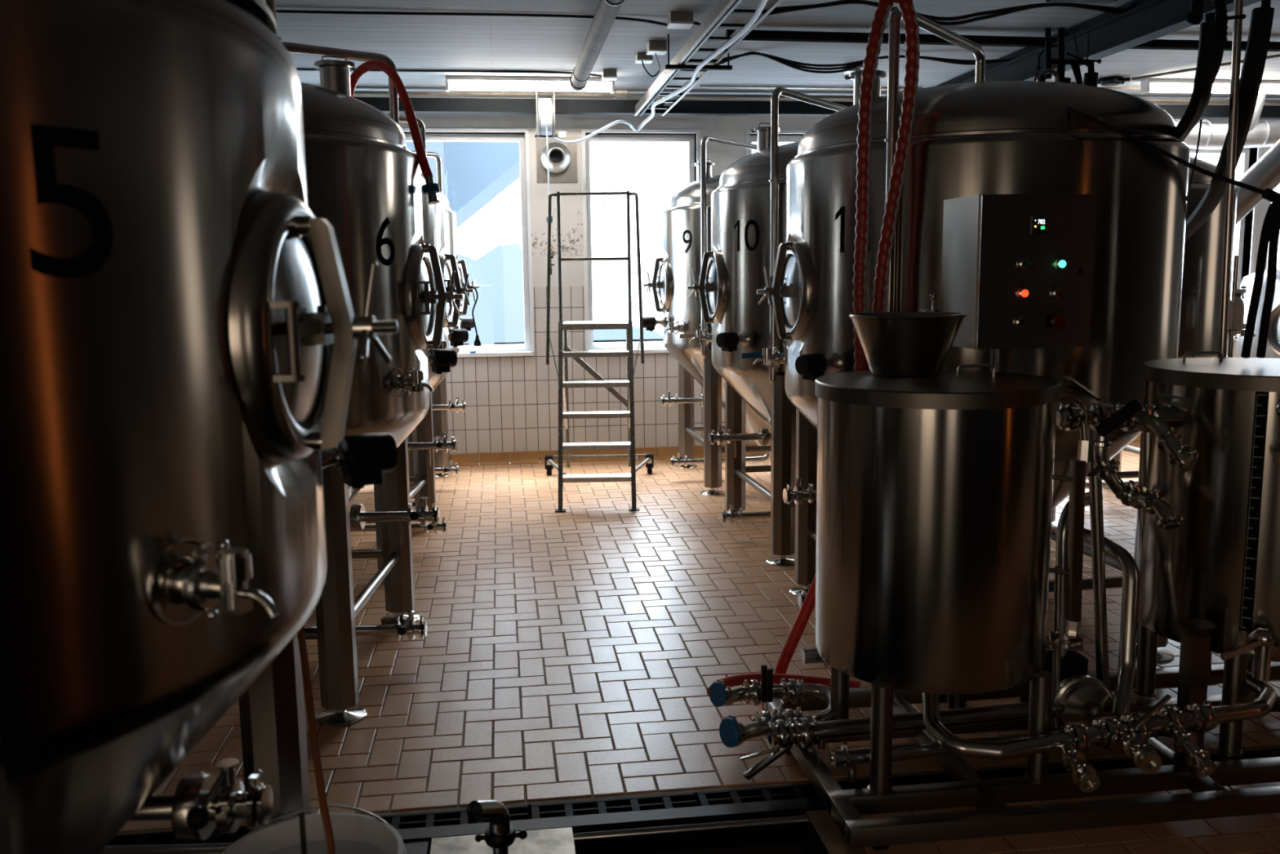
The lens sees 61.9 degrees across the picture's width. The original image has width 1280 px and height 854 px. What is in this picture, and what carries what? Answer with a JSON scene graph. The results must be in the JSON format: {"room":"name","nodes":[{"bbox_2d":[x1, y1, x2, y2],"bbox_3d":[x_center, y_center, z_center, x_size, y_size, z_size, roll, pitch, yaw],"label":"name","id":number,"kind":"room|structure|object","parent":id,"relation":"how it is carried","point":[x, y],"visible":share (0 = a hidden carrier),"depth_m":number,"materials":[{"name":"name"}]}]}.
{"room":"processing plant","nodes":[
{"label":"processing plant","id":0,"kind":"room"},
{"bbox_2d":[115,442,1279,853],"bbox_3d":[2.353,1.384,3.207,11.800,0.600,12.500,-2,8,-7],"label":"floor","id":1,"kind":"structure","parent":0,"point":[575,654],"depth_m":4.21,"materials":[{"name":"tile"}]},
{"bbox_2d":[0,0,398,853],"bbox_3d":[-1.249,0.084,1.651,1.752,2.489,1.598,-1,8,-1],"label":"tank","id":2,"kind":"object","parent":1,"relation":"on","point":[180,331],"visible":1,"depth_m":1.32,"materials":[{"name":"metal"}]},
{"bbox_2d":[146,537,279,625],"bbox_3d":[-0.536,0.197,1.357,0.169,0.112,0.132,-2,8,-7],"label":"tap","id":3,"kind":"object","parent":2,"relation":"on","point":[191,580],"depth_m":1.33,"materials":[{"name":"metal"}]},
{"bbox_2d":[297,624,335,853],"bbox_3d":[-0.664,0.736,2.197,0.054,0.841,0.243,-3,9,-17],"label":"hose","id":4,"kind":"object","parent":2,"relation":"hanging from","point":[301,633],"visible":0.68,"depth_m":2.18,"materials":[{"name":"brown"}]},
{"bbox_2d":[172,825,248,844],"bbox_3d":[-1.065,1.161,3.027,0.490,0.020,0.100,-2,8,-7],"label":"drain grate","id":5,"kind":"object","parent":1,"relation":"in","point":[215,837],"visible":0.14,"depth_m":3.01,"materials":[{"name":"black metal"}]},
{"bbox_2d":[221,804,407,853],"bbox_3d":[-0.646,1.046,2.119,0.379,0.446,0.363,-2,8,-7],"label":"plastic bucket","id":6,"kind":"object","parent":1,"relation":"on","point":[353,833],"visible":0.93,"depth_m":2.23,"materials":[{"name":"white plastic"}]},
{"bbox_2d":[282,41,462,726],"bbox_3d":[-1.566,-0.270,4.166,1.751,2.489,1.596,-1,8,-1],"label":"tank","id":7,"kind":"object","parent":1,"relation":"on","point":[362,176],"visible":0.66,"depth_m":3.82,"materials":[{"name":"metal"}]},
{"bbox_2d":[304,610,427,639],"bbox_3d":[-1.266,0.803,4.306,0.799,0.139,0.196,-2,8,-7],"label":"outlet","id":8,"kind":"object","parent":7,"relation":"attached to","point":[410,628],"depth_m":4.32,"materials":[{"name":"metal"}]},
{"bbox_2d":[350,59,439,204],"bbox_3d":[-1.027,-1.186,4.306,0.067,0.597,0.693,-8,11,-44],"label":"hose","id":9,"kind":"object","parent":7,"relation":"attached to","point":[431,188],"visible":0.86,"depth_m":4.16,"materials":[{"name":"rubber"}]},
{"bbox_2d":[388,367,434,397],"bbox_3d":[-0.839,-0.163,3.908,0.170,0.112,0.127,-2,8,-7],"label":"tap","id":10,"kind":"object","parent":7,"relation":"on","point":[401,382],"depth_m":3.88,"materials":[{"name":"metal"}]},
{"bbox_2d":[350,114,473,581],"bbox_3d":[-1.802,-0.521,5.943,1.751,2.489,1.596,-1,8,-1],"label":"tank","id":11,"kind":"object","parent":1,"relation":"on","point":[423,446],"visible":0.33,"depth_m":6.03,"materials":[{"name":"metal"}]},
{"bbox_2d":[350,517,448,533],"bbox_3d":[-1.502,0.553,6.083,0.799,0.139,0.196,-2,8,-7],"label":"outlet","id":12,"kind":"object","parent":11,"relation":"attached to","point":[443,526],"depth_m":6.09,"materials":[{"name":"metal"}]},
{"bbox_2d":[427,340,447,355],"bbox_3d":[-1.075,-0.413,5.685,0.170,0.112,0.127,-2,8,-7],"label":"tap","id":13,"kind":"object","parent":11,"relation":"on","point":[443,344],"depth_m":5.64,"materials":[{"name":"metal"}]},
{"bbox_2d":[407,151,479,506],"bbox_3d":[-2.039,-0.772,7.730,1.751,2.489,1.596,-1,8,-1],"label":"tank","id":14,"kind":"object","parent":1,"relation":"on","point":[442,463],"visible":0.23,"depth_m":7.86,"materials":[{"name":"metal"}]},
{"bbox_2d":[435,459,459,475],"bbox_3d":[-1.740,0.301,7.870,0.799,0.139,0.196,-2,8,-7],"label":"outlet","id":15,"kind":"object","parent":14,"relation":"attached to","point":[450,469],"depth_m":7.88,"materials":[{"name":"metal"}]},
{"bbox_2d":[377,804,528,829],"bbox_3d":[-0.570,1.146,3.091,0.490,0.020,0.100,-2,8,-7],"label":"drain grate","id":16,"kind":"object","parent":1,"relation":"in","point":[420,820],"visible":0.42,"depth_m":3.11,"materials":[{"name":"black metal"}]},
{"bbox_2d":[430,826,575,853],"bbox_3d":[-0.351,1.180,2.735,0.390,0.008,0.535,-2,8,-7],"label":"cover plate","id":17,"kind":"object","parent":1,"relation":"on","point":[559,840],"visible":0.8,"depth_m":2.93,"materials":[{"name":"metal"}]},
{"bbox_2d":[466,800,527,853],"bbox_3d":[-0.338,1.025,2.492,0.090,0.367,0.138,7,11,42],"label":"standpipe","id":18,"kind":"object","parent":17,"relation":"on","point":[500,834],"visible":1,"depth_m":2.46,"materials":[{"name":"metal"}]},
{"bbox_2d":[219,796,826,853],"bbox_3d":[2.321,1.094,3.385,11.800,0.084,0.058,-2,8,-7],"label":"channel edge","id":19,"kind":"object","parent":1,"relation":"on","point":[690,815],"visible":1,"depth_m":3.08,"materials":[{"name":"metal"}]},
{"bbox_2d":[544,191,653,512],"bbox_3d":[-0.314,-0.589,7.616,0.852,2.135,1.406,-1,8,-1],"label":"ladder","id":20,"kind":"object","parent":1,"relation":"on","point":[563,386],"visible":1,"depth_m":7.41,"materials":[{"name":"metal"}]},
{"bbox_2d":[531,791,697,818],"bbox_3d":[-0.074,1.131,3.154,0.490,0.020,0.100,-2,8,-7],"label":"drain grate","id":21,"kind":"object","parent":1,"relation":"in","point":[683,799],"visible":0.76,"depth_m":3.17,"materials":[{"name":"black metal"}]},
{"bbox_2d":[573,814,807,843],"bbox_3d":[0.146,1.151,3.056,0.680,0.028,0.028,-2,8,-7],"label":"pipe","id":22,"kind":"object","parent":1,"relation":"attached to","point":[797,820],"visible":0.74,"depth_m":3.05,"materials":[{"name":"metal"}]},
{"bbox_2d":[642,134,771,495],"bbox_3d":[0.893,-0.853,8.045,1.764,2.489,1.598,-2,8,-7],"label":"tank","id":23,"kind":"object","parent":1,"relation":"on","point":[686,220],"visible":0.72,"depth_m":7.61,"materials":[{"name":"metal"}]},
{"bbox_2d":[663,320,685,335],"bbox_3d":[0.244,-0.708,7.644,0.171,0.112,0.121,-2,8,-7],"label":"tap","id":24,"kind":"object","parent":23,"relation":"on","point":[677,326],"depth_m":7.61,"materials":[{"name":"metal"}]},
{"bbox_2d":[670,451,771,467],"bbox_3d":[0.628,0.228,8.184,0.802,0.139,0.128,-2,8,-7],"label":"outlet","id":25,"kind":"object","parent":23,"relation":"attached to","point":[679,461],"depth_m":8.13,"materials":[{"name":"metal"}]},
{"bbox_2d":[687,86,847,565],"bbox_3d":[1.142,-0.595,6.219,1.752,2.489,1.598,-2,8,-8],"label":"tank","id":26,"kind":"object","parent":1,"relation":"on","point":[748,203],"visible":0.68,"depth_m":5.75,"materials":[{"name":"metal"}]},
{"bbox_2d":[689,328,711,345],"bbox_3d":[0.391,-0.538,6.436,0.171,0.112,0.117,-2,8,-7],"label":"tap","id":27,"kind":"object","parent":26,"relation":"on","point":[700,337],"depth_m":6.44,"materials":[{"name":"metal"}]},
{"bbox_2d":[720,503,770,523],"bbox_3d":[0.872,0.487,6.347,0.802,0.139,0.128,-2,8,-7],"label":"outlet","id":28,"kind":"object","parent":26,"relation":"attached to","point":[731,515],"depth_m":6.28,"materials":[{"name":"metal"}]},
{"bbox_2d":[697,780,857,805],"bbox_3d":[0.422,1.116,3.218,0.490,0.020,0.100,-2,8,-7],"label":"drain grate","id":29,"kind":"object","parent":1,"relation":"in","point":[803,790],"visible":0.6,"depth_m":3.23,"materials":[{"name":"black metal"}]},
{"bbox_2d":[761,574,815,710],"bbox_3d":[0.557,0.737,4.006,0.141,0.616,0.522,5,10,35],"label":"hose","id":30,"kind":"object","parent":1,"relation":"on","point":[805,612],"visible":0.48,"depth_m":4.09,"materials":[{"name":"rubber"}]},
{"bbox_2d":[752,6,1190,662],"bbox_3d":[1.357,-0.367,4.598,1.751,2.489,1.596,-2,8,-9],"label":"tank","id":31,"kind":"object","parent":1,"relation":"on","point":[980,136],"visible":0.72,"depth_m":3.90,"materials":[{"name":"metal"}]},
{"bbox_2d":[752,346,784,368],"bbox_3d":[0.605,-0.309,4.808,0.171,0.112,0.116,-2,8,-7],"label":"tap","id":32,"kind":"object","parent":31,"relation":"on","point":[778,357],"depth_m":4.81,"materials":[{"name":"metal"}]},
{"bbox_2d":[797,582,815,609],"bbox_3d":[1.088,0.716,4.721,0.802,0.139,0.128,-2,8,-7],"label":"outlet","id":33,"kind":"object","parent":31,"relation":"attached to","point":[801,597],"depth_m":4.64,"materials":[{"name":"metal"}]},
{"bbox_2d":[852,0,897,371],"bbox_3d":[0.826,-0.863,3.754,0.210,1.325,0.068,-8,11,-41],"label":"hose","id":34,"kind":"object","parent":31,"relation":"hanging from","point":[863,190],"visible":0.89,"depth_m":3.69,"materials":[{"name":"red rubber"}]},
{"bbox_2d":[871,0,919,312],"bbox_3d":[0.885,-0.933,3.759,0.186,1.190,0.103,-4,9,-24],"label":"hose","id":35,"kind":"object","parent":31,"relation":"hanging from","point":[909,19],"visible":0.96,"depth_m":3.73,"materials":[{"name":"red rubber"}]},
{"bbox_2d":[1033,0,1117,84],"bbox_3d":[1.933,-1.707,4.732,0.426,0.461,0.202,-2,8,-7],"label":"pipe manifold","id":36,"kind":"object","parent":31,"relation":"attached to","point":[1061,61],"visible":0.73,"depth_m":4.79,"materials":[{"name":"paint"}]},
{"bbox_2d":[1083,71,1098,86],"bbox_3d":[2.043,-1.552,4.840,0.064,0.105,0.060,-2,8,-7],"label":"insulation","id":37,"kind":"object","parent":36,"relation":"attached to","point":[1091,78],"visible":0.54,"depth_m":4.81,"materials":[{"name":"black rubber"}]},
{"bbox_2d":[1066,106,1263,194],"bbox_3d":[1.675,-0.939,3.507,0.090,0.425,0.932,-4,9,-24],"label":"cable","id":38,"kind":"object","parent":31,"relation":"attached to","point":[1253,188],"visible":0.79,"depth_m":3.48,"materials":[{"name":"black plastic"}]},
{"bbox_2d":[1261,187,1279,202],"bbox_3d":[1.846,-0.668,3.095,0.079,0.050,0.032,-2,8,-7],"label":"connector","id":39,"kind":"object","parent":38,"relation":"attached to","point":[1268,194],"visible":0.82,"depth_m":3.08,"materials":[{"name":"black plastic"}]},
{"bbox_2d":[1174,20,1219,142],"bbox_3d":[2.103,-1.252,4.157,0.069,0.304,1.630,2,9,21],"label":"hose","id":40,"kind":"object","parent":31,"relation":"attached to","point":[1209,30],"visible":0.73,"depth_m":3.43,"materials":[{"name":"black rubber"}]},
{"bbox_2d":[709,348,1279,850],"bbox_3d":[1.559,0.216,3.313,2.695,1.700,1.070,-2,8,-7],"label":"cleaning skid","id":41,"kind":"object","parent":1,"relation":"on","point":[1086,712],"visible":0.94,"depth_m":3.15,"materials":[{"name":"metal"}]},
{"bbox_2d":[706,672,860,696],"bbox_3d":[0.489,0.907,3.782,0.644,0.135,0.163,-5,9,-26],"label":"hose","id":42,"kind":"object","parent":41,"relation":"attached to","point":[734,680],"visible":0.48,"depth_m":3.83,"materials":[{"name":"rubber"}]},
{"bbox_2d":[814,364,1060,795],"bbox_3d":[0.872,0.403,3.213,0.692,1.175,0.692,-2,8,-7],"label":"tank","id":43,"kind":"object","parent":41,"relation":"on","point":[935,493],"visible":0.94,"depth_m":2.92,"materials":[{"name":"metal"}]},
{"bbox_2d":[848,311,966,376],"bbox_3d":[0.810,-0.253,3.243,0.349,0.181,0.348,-2,8,-7],"label":"steel bowl","id":44,"kind":"object","parent":43,"relation":"on","point":[893,344],"visible":1,"depth_m":3.13,"materials":[{"name":"silver metal"}]},
{"bbox_2d":[940,194,1097,349],"bbox_3d":[1.193,-0.488,3.362,0.372,0.466,0.315,-2,8,-7],"label":"control box","id":45,"kind":"object","parent":41,"relation":"attached to","point":[1019,267],"visible":1,"depth_m":3.25,"materials":[{"name":"metal"}]},
{"bbox_2d":[1133,351,1279,757],"bbox_3d":[1.966,0.360,3.385,0.717,1.186,0.761,-2,8,-7],"label":"tank","id":46,"kind":"object","parent":41,"relation":"on","point":[1220,566],"visible":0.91,"depth_m":3.17,"materials":[{"name":"metal"}]},
{"bbox_2d":[1240,197,1279,358],"bbox_3d":[1.937,-0.473,3.225,0.310,0.531,0.149,-5,9,-29],"label":"hose","id":47,"kind":"object","parent":46,"relation":"attached to","point":[1271,212],"visible":1,"depth_m":3.18,"materials":[{"name":"black rubber"}]},
{"bbox_2d":[1256,207,1279,358],"bbox_3d":[1.977,-0.471,3.249,0.309,0.526,0.136,-5,9,-29],"label":"hose","id":48,"kind":"object","parent":46,"relation":"attached to","point":[1275,230],"visible":0.94,"depth_m":3.22,"materials":[{"name":"black rubber"}]},
{"bbox_2d":[1051,140,1255,530],"bbox_3d":[2.979,-0.717,6.916,1.752,2.489,1.598,-2,8,-7],"label":"tank","id":49,"kind":"object","parent":1,"relation":"on","point":[1202,256],"visible":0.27,"depth_m":6.17,"materials":[{"name":"metal"}]},
{"bbox_2d":[1084,480,1137,488],"bbox_3d":[3.277,0.353,7.084,0.802,0.139,0.128,-2,8,-7],"label":"outlet","id":50,"kind":"object","parent":49,"relation":"attached to","point":[1104,484],"depth_m":7.07,"materials":[{"name":"metal"}]},
{"bbox_2d":[1226,323,1255,340],"bbox_3d":[3.617,-0.582,6.471,0.161,0.112,0.149,-2,8,-7],"label":"tap","id":51,"kind":"object","parent":49,"relation":"on","point":[1242,332],"depth_m":6.44,"materials":[{"name":"metal"}]},
{"bbox_2d":[1215,255,1244,357],"bbox_3d":[3.410,-0.176,6.194,0.240,1.620,0.240,-2,8,-7],"label":"rail","id":52,"kind":"object","parent":1,"relation":"on","point":[1236,257],"visible":0.13,"depth_m":6.10,"materials":[{"name":"metal"}]},
{"bbox_2d":[1231,285,1246,329],"bbox_3d":[3.422,-0.681,6.097,0.090,0.245,0.070,-5,9,-27],"label":"spray bottle","id":53,"kind":"object","parent":52,"relation":"on","point":[1237,304],"visible":0.98,"depth_m":6.07,"materials":[{"name":"white plastic"}]},
{"bbox_2d":[1181,748,1279,761],"bbox_3d":[1.909,1.071,3.409,0.490,0.020,0.100,-2,8,-7],"label":"drain grate","id":54,"kind":"object","parent":1,"relation":"in","point":[1272,753],"visible":0.22,"depth_m":3.45,"materials":[{"name":"black metal"}]},
{"bbox_2d":[1235,253,1279,358],"bbox_3d":[5.187,-0.534,7.846,1.483,1.820,1.440,-2,8,-7],"label":"tank","id":55,"kind":"object","parent":1,"relation":"on","point":[1273,348],"visible":0.37,"depth_m":7.69,"materials":[{"name":"metal"}]},
{"bbox_2d":[1234,139,1279,225],"bbox_3d":[4.224,-1.703,7.197,0.813,0.861,0.210,2,9,19],"label":"duct","id":56,"kind":"object","parent":55,"relation":"attached to","point":[1264,174],"visible":0.49,"depth_m":7.14,"materials":[{"name":"silver metal"}]},
{"bbox_2d":[275,0,1279,104],"bbox_3d":[2.305,-1.936,2.794,12.200,0.150,13.020,-2,8,-7],"label":"ceiling","id":57,"kind":"structure","parent":0,"point":[412,42],"depth_m":6.56,"materials":[{"name":"white paint"}]},
{"bbox_2d":[296,67,601,76],"bbox_3d":[-2.207,-2.429,7.263,3.983,0.028,0.077,-2,8,-8],"label":"cable","id":58,"kind":"object","parent":57,"relation":"attached to","point":[297,68],"visible":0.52,"depth_m":7.39,"materials":[{"name":"black plastic"}]},
{"bbox_2d":[275,9,666,26],"bbox_3d":[-1.882,-2.200,5.662,4.204,0.038,0.099,-2,8,-9],"label":"cable","id":59,"kind":"object","parent":57,"relation":"attached to","point":[277,11],"visible":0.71,"depth_m":5.76,"materials":[{"name":"black plastic"}]},
{"bbox_2d":[445,75,614,93],"bbox_3d":[-0.790,-2.475,7.715,1.210,0.098,0.100,-2,8,-7],"label":"tube light","id":60,"kind":"object","parent":57,"relation":"attached to","point":[452,82],"visible":0.99,"depth_m":7.67,"materials":[{"name":"white"}]},
{"bbox_2d":[568,0,624,90],"bbox_3d":[0.031,-1.899,3.862,0.120,0.170,7.000,-2,8,-7],"label":"drain pipe","id":61,"kind":"object","parent":57,"relation":"hanging from","point":[606,11],"visible":1,"depth_m":5.85,"materials":[{"name":"metal"}]},
{"bbox_2d":[568,73,587,90],"bbox_3d":[-0.419,-2.352,7.255,0.120,0.120,0.085,-2,8,-7],"label":"socket","id":62,"kind":"object","parent":61,"relation":"attached to","point":[572,86],"depth_m":7.22,"materials":[{"name":"silver metal"}]},
{"bbox_2d":[646,40,666,54],"bbox_3d":[0.103,-2.344,6.596,0.114,0.062,0.114,-2,8,-7],"label":"junction box","id":63,"kind":"object","parent":57,"relation":"attached to","point":[660,47],"visible":1,"depth_m":6.54,"materials":[{"name":"grey plastic"}]},
{"bbox_2d":[666,11,693,29],"bbox_3d":[0.221,-2.246,5.893,0.129,0.062,0.129,-2,8,-7],"label":"junction box","id":64,"kind":"object","parent":57,"relation":"attached to","point":[675,20],"visible":1,"depth_m":5.84,"materials":[{"name":"grey plastic"}]},
{"bbox_2d":[633,0,782,115],"bbox_3d":[0.605,-1.981,4.496,0.405,0.200,8.018,-2,8,-7],"label":"cable tray","id":65,"kind":"object","parent":57,"relation":"attached to","point":[722,6],"visible":0.85,"depth_m":6.26,"materials":[{"name":"metal"}]},
{"bbox_2d":[639,0,742,115],"bbox_3d":[0.514,-1.915,4.535,0.032,0.022,7.900,-2,8,-7],"label":"cable","id":66,"kind":"object","parent":65,"relation":"in","point":[736,2],"visible":0.93,"depth_m":5.92,"materials":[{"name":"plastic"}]},
{"bbox_2d":[629,0,767,131],"bbox_3d":[0.627,-1.890,4.622,0.162,0.169,7.838,-2,8,-10],"label":"cable","id":67,"kind":"object","parent":65,"relation":"attached to","point":[762,2],"visible":1,"depth_m":5.98,"materials":[{"name":"white plastic"}]},
{"bbox_2d":[699,84,922,89],"bbox_3d":[1.318,-2.598,8.161,1.750,0.021,0.022,-2,8,-7],"label":"conduit","id":68,"kind":"object","parent":57,"relation":"attached to","point":[700,86],"visible":0.86,"depth_m":8.13,"materials":[{"name":"metal"}]},
{"bbox_2d":[354,90,1279,102],"bbox_3d":[1.555,-2.619,8.465,11.600,0.023,0.024,-2,8,-7],"label":"conduit","id":69,"kind":"object","parent":57,"relation":"attached to","point":[355,91],"visible":0.48,"depth_m":8.23,"materials":[{"name":"white metal"}]},
{"bbox_2d":[767,0,1129,25],"bbox_3d":[1.665,-2.187,5.636,2.134,0.130,0.050,-2,8,-6],"label":"cable","id":70,"kind":"object","parent":57,"relation":"hanging from","point":[777,11],"visible":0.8,"depth_m":5.63,"materials":[{"name":"black plastic"}]},
{"bbox_2d":[725,29,1279,51],"bbox_3d":[3.990,-2.389,6.684,7.040,0.070,0.066,-2,8,-8],"label":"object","id":71,"kind":"object","parent":57,"relation":"attached to","point":[754,35],"visible":0.65,"depth_m":6.37,"materials":[{"name":"paint"}]},
{"bbox_2d":[936,0,1261,86],"bbox_3d":[2.788,-2.021,4.664,0.110,0.218,7.990,-2,8,-7],"label":"ceiling beam","id":72,"kind":"structure","parent":57,"relation":"attached to","point":[1109,33],"depth_m":5.94,"materials":[{"name":"metal"}]},
{"bbox_2d":[715,51,1009,73],"bbox_3d":[1.430,-2.369,6.955,2.049,0.140,0.114,-1,8,-4],"label":"cable","id":73,"kind":"object","parent":72,"relation":"hanging from","point":[748,52],"visible":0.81,"depth_m":6.90,"materials":[{"name":"black plastic"}]},
{"bbox_2d":[1097,75,1130,86],"bbox_3d":[3.534,-2.592,8.000,0.254,0.050,0.260,-2,8,-7],"label":"junction","id":74,"kind":"object","parent":57,"relation":"attached to","point":[1111,80],"visible":0.9,"depth_m":7.94,"materials":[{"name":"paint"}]},
{"bbox_2d":[1140,78,1194,93],"bbox_3d":[3.863,-2.545,7.814,0.679,0.098,0.610,-2,8,-7],"label":"tube light","id":75,"kind":"object","parent":57,"relation":"attached to","point":[1180,85],"depth_m":8.08,"materials":[{"name":"white plastic"}]},
{"bbox_2d":[1131,53,1279,79],"bbox_3d":[4.744,-2.400,6.514,0.034,0.020,3.592,-7,10,-37],"label":"conduit","id":76,"kind":"object","parent":57,"relation":"attached to","point":[1277,55],"visible":0.7,"depth_m":7.66,"materials":[{"name":"grey metal"}]},
{"bbox_2d":[1186,0,1246,43],"bbox_3d":[1.836,-1.580,3.378,0.176,0.699,0.058,0,8,3],"label":"pipe manifold","id":77,"kind":"object","parent":57,"relation":"hanging from","point":[1195,16],"visible":0.88,"depth_m":3.41,"materials":[{"name":"paint"}]},
{"bbox_2d":[1211,79,1230,93],"bbox_3d":[4.285,-2.553,7.839,0.492,0.098,0.533,-2,8,-7],"label":"tube light","id":78,"kind":"object","parent":57,"relation":"attached to","point":[1220,86],"depth_m":8.13,"materials":[{"name":"white"}]},
{"bbox_2d":[1208,0,1243,676],"bbox_3d":[2.008,-0.525,3.656,0.081,2.880,0.027,-2,8,-7],"label":"pipe","id":79,"kind":"object","parent":57,"relation":"attached to","point":[1238,4],"visible":0.66,"depth_m":3.60,"materials":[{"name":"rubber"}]},
{"bbox_2d":[1173,93,1279,149],"bbox_3d":[5.347,-2.490,8.634,4.153,0.468,0.293,-2,8,-7],"label":"ventilation duct","id":80,"kind":"object","parent":57,"relation":"hanging from","point":[1262,133],"visible":0.43,"depth_m":8.53,"materials":[{"name":"silver metal"}]},
{"bbox_2d":[1261,0,1271,6],"bbox_3d":[2.077,-1.657,3.506,0.038,0.588,0.028,-2,8,-7],"label":"hose tail","id":81,"kind":"object","parent":57,"relation":"hanging from","point":[1264,2],"visible":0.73,"depth_m":3.53,"materials":[{"name":"black rubber"}]},
{"bbox_2d":[1184,6,1274,241],"bbox_3d":[2.349,-1.118,4.460,0.105,0.805,1.923,2,9,18],"label":"hose","id":82,"kind":"object","parent":81,"relation":"attached to","point":[1262,17],"visible":0.66,"depth_m":3.60,"materials":[{"name":"black rubber"}]},
{"bbox_2d":[1258,80,1279,93],"bbox_3d":[4.679,-2.566,7.897,0.544,0.098,0.534,-2,8,-7],"label":"tube light","id":83,"kind":"object","parent":57,"relation":"attached to","point":[1271,86],"depth_m":8.19,"materials":[{"name":"white plastic"}]},
{"bbox_2d":[353,96,1279,463],"bbox_3d":[1.495,-1.320,9.241,11.800,3.070,0.320,-2,8,-7],"label":"wall","id":84,"kind":"structure","parent":0,"point":[512,402],"depth_m":8.88,"materials":[{"name":"white tile"}]},
{"bbox_2d":[401,128,534,357],"bbox_3d":[-1.991,-1.477,8.661,2.210,1.828,0.205,-2,8,-7],"label":"window","id":85,"kind":"structure","parent":84,"relation":"in","point":[527,348],"depth_m":8.75,"materials":[{"name":"white"}]},
{"bbox_2d":[535,131,577,182],"bbox_3d":[-0.669,-2.181,8.606,0.330,0.405,0.165,-2,8,-7],"label":"air vent","id":86,"kind":"object","parent":84,"relation":"in","point":[562,157],"visible":0.91,"depth_m":8.64,"materials":[{"name":"metal"}]},
{"bbox_2d":[399,118,714,128],"bbox_3d":[-1.870,-2.416,8.480,5.000,0.065,0.032,-2,8,-7],"label":"trim","id":87,"kind":"structure","parent":84,"relation":"attached to","point":[428,122],"depth_m":8.63,"materials":[{"name":"white paint"}]},
{"bbox_2d":[581,128,700,353],"bbox_3d":[0.012,-1.538,8.919,0.980,1.828,0.205,-2,8,-7],"label":"window","id":88,"kind":"structure","parent":84,"relation":"in","point":[649,346],"depth_m":8.85,"materials":[{"name":"white"}]},
{"bbox_2d":[746,129,808,155],"bbox_3d":[1.528,-1.584,9.114,1.310,1.828,0.205,-2,8,-7],"label":"window","id":89,"kind":"structure","parent":84,"relation":"in","point":[750,138],"depth_m":8.95,"materials":[{"name":"white"}]},
{"bbox_2d":[449,434,1140,466],"bbox_3d":[1.538,0.185,9.258,11.795,0.105,0.075,-2,8,-7],"label":"baseboard","id":90,"kind":"structure","parent":84,"relation":"attached to","point":[659,452],"depth_m":8.98,"materials":[{"name":"tile"}]},
{"bbox_2d":[1189,146,1262,340],"bbox_3d":[5.098,-1.653,9.579,0.810,1.748,0.205,-2,8,-7],"label":"window","id":91,"kind":"structure","parent":84,"relation":"in","point":[1244,160],"depth_m":9.59,"materials":[{"name":"white"}]},
{"bbox_3d":[-3.635,-0.027,2.375,0.200,3.570,12.820,-2,8,-7],"label":"wall","id":92,"kind":"structure","parent":0,"visible":0},
{"bbox_2d":[353,97,1279,119],"bbox_3d":[1.546,-2.551,8.555,11.800,0.100,0.100,-2,8,-7],"label":"steel beam","id":93,"kind":"structure","parent":92,"relation":"attached to","point":[420,105],"depth_m":8.31,"materials":[{"name":"grey metal"}]},
{"bbox_2d":[534,90,556,275],"bbox_3d":[-0.716,-1.881,8.196,0.170,1.409,0.310,-2,8,-7],"label":"hose reel","id":94,"kind":"object","parent":93,"relation":"hanging from","point":[545,107],"visible":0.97,"depth_m":8.05,"materials":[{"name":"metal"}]},
{"bbox_2d":[551,119,631,143],"bbox_3d":[-0.379,-2.279,8.232,0.634,0.175,0.123,-2,8,-7],"label":"air hose","id":95,"kind":"object","parent":94,"relation":"attached to","point":[614,122],"visible":0.97,"depth_m":8.21,"materials":[{"name":"white plastic"}]},
{"label":"outside","id":96,"kind":"structure","parent":0,"visible":0},
{"bbox_2d":[467,284,493,345],"bbox_3d":[-7.758,-3.365,52.480,1.182,7.140,2.000,-2,8,-7],"label":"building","id":97,"kind":"structure","parent":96,"point":[483,309],"depth_m":51.21,"materials":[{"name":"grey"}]},
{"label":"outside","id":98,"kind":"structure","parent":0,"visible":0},
{"bbox_2d":[457,242,663,345],"bbox_3d":[-2.065,-7.862,61.261,72.000,6.694,3.000,-2,8,-7],"label":"building","id":99,"kind":"structure","parent":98,"point":[500,267],"depth_m":59.10,"materials":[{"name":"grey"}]},
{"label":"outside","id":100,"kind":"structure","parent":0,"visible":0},
{"bbox_2d":[426,141,446,196],"bbox_3d":[-2.135,-2.997,11.110,0.180,1.550,0.200,-2,8,-7],"label":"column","id":101,"kind":"structure","parent":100,"point":[437,147],"depth_m":11.04,"materials":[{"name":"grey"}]},
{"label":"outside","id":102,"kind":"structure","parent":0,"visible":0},
{"bbox_2d":[406,141,519,228],"bbox_3d":[-2.879,-2.640,12.742,4.100,3.000,2.500,-2,8,-7],"label":"sky","id":103,"kind":"structure","parent":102,"point":[477,173],"depth_m":11.61,"materials":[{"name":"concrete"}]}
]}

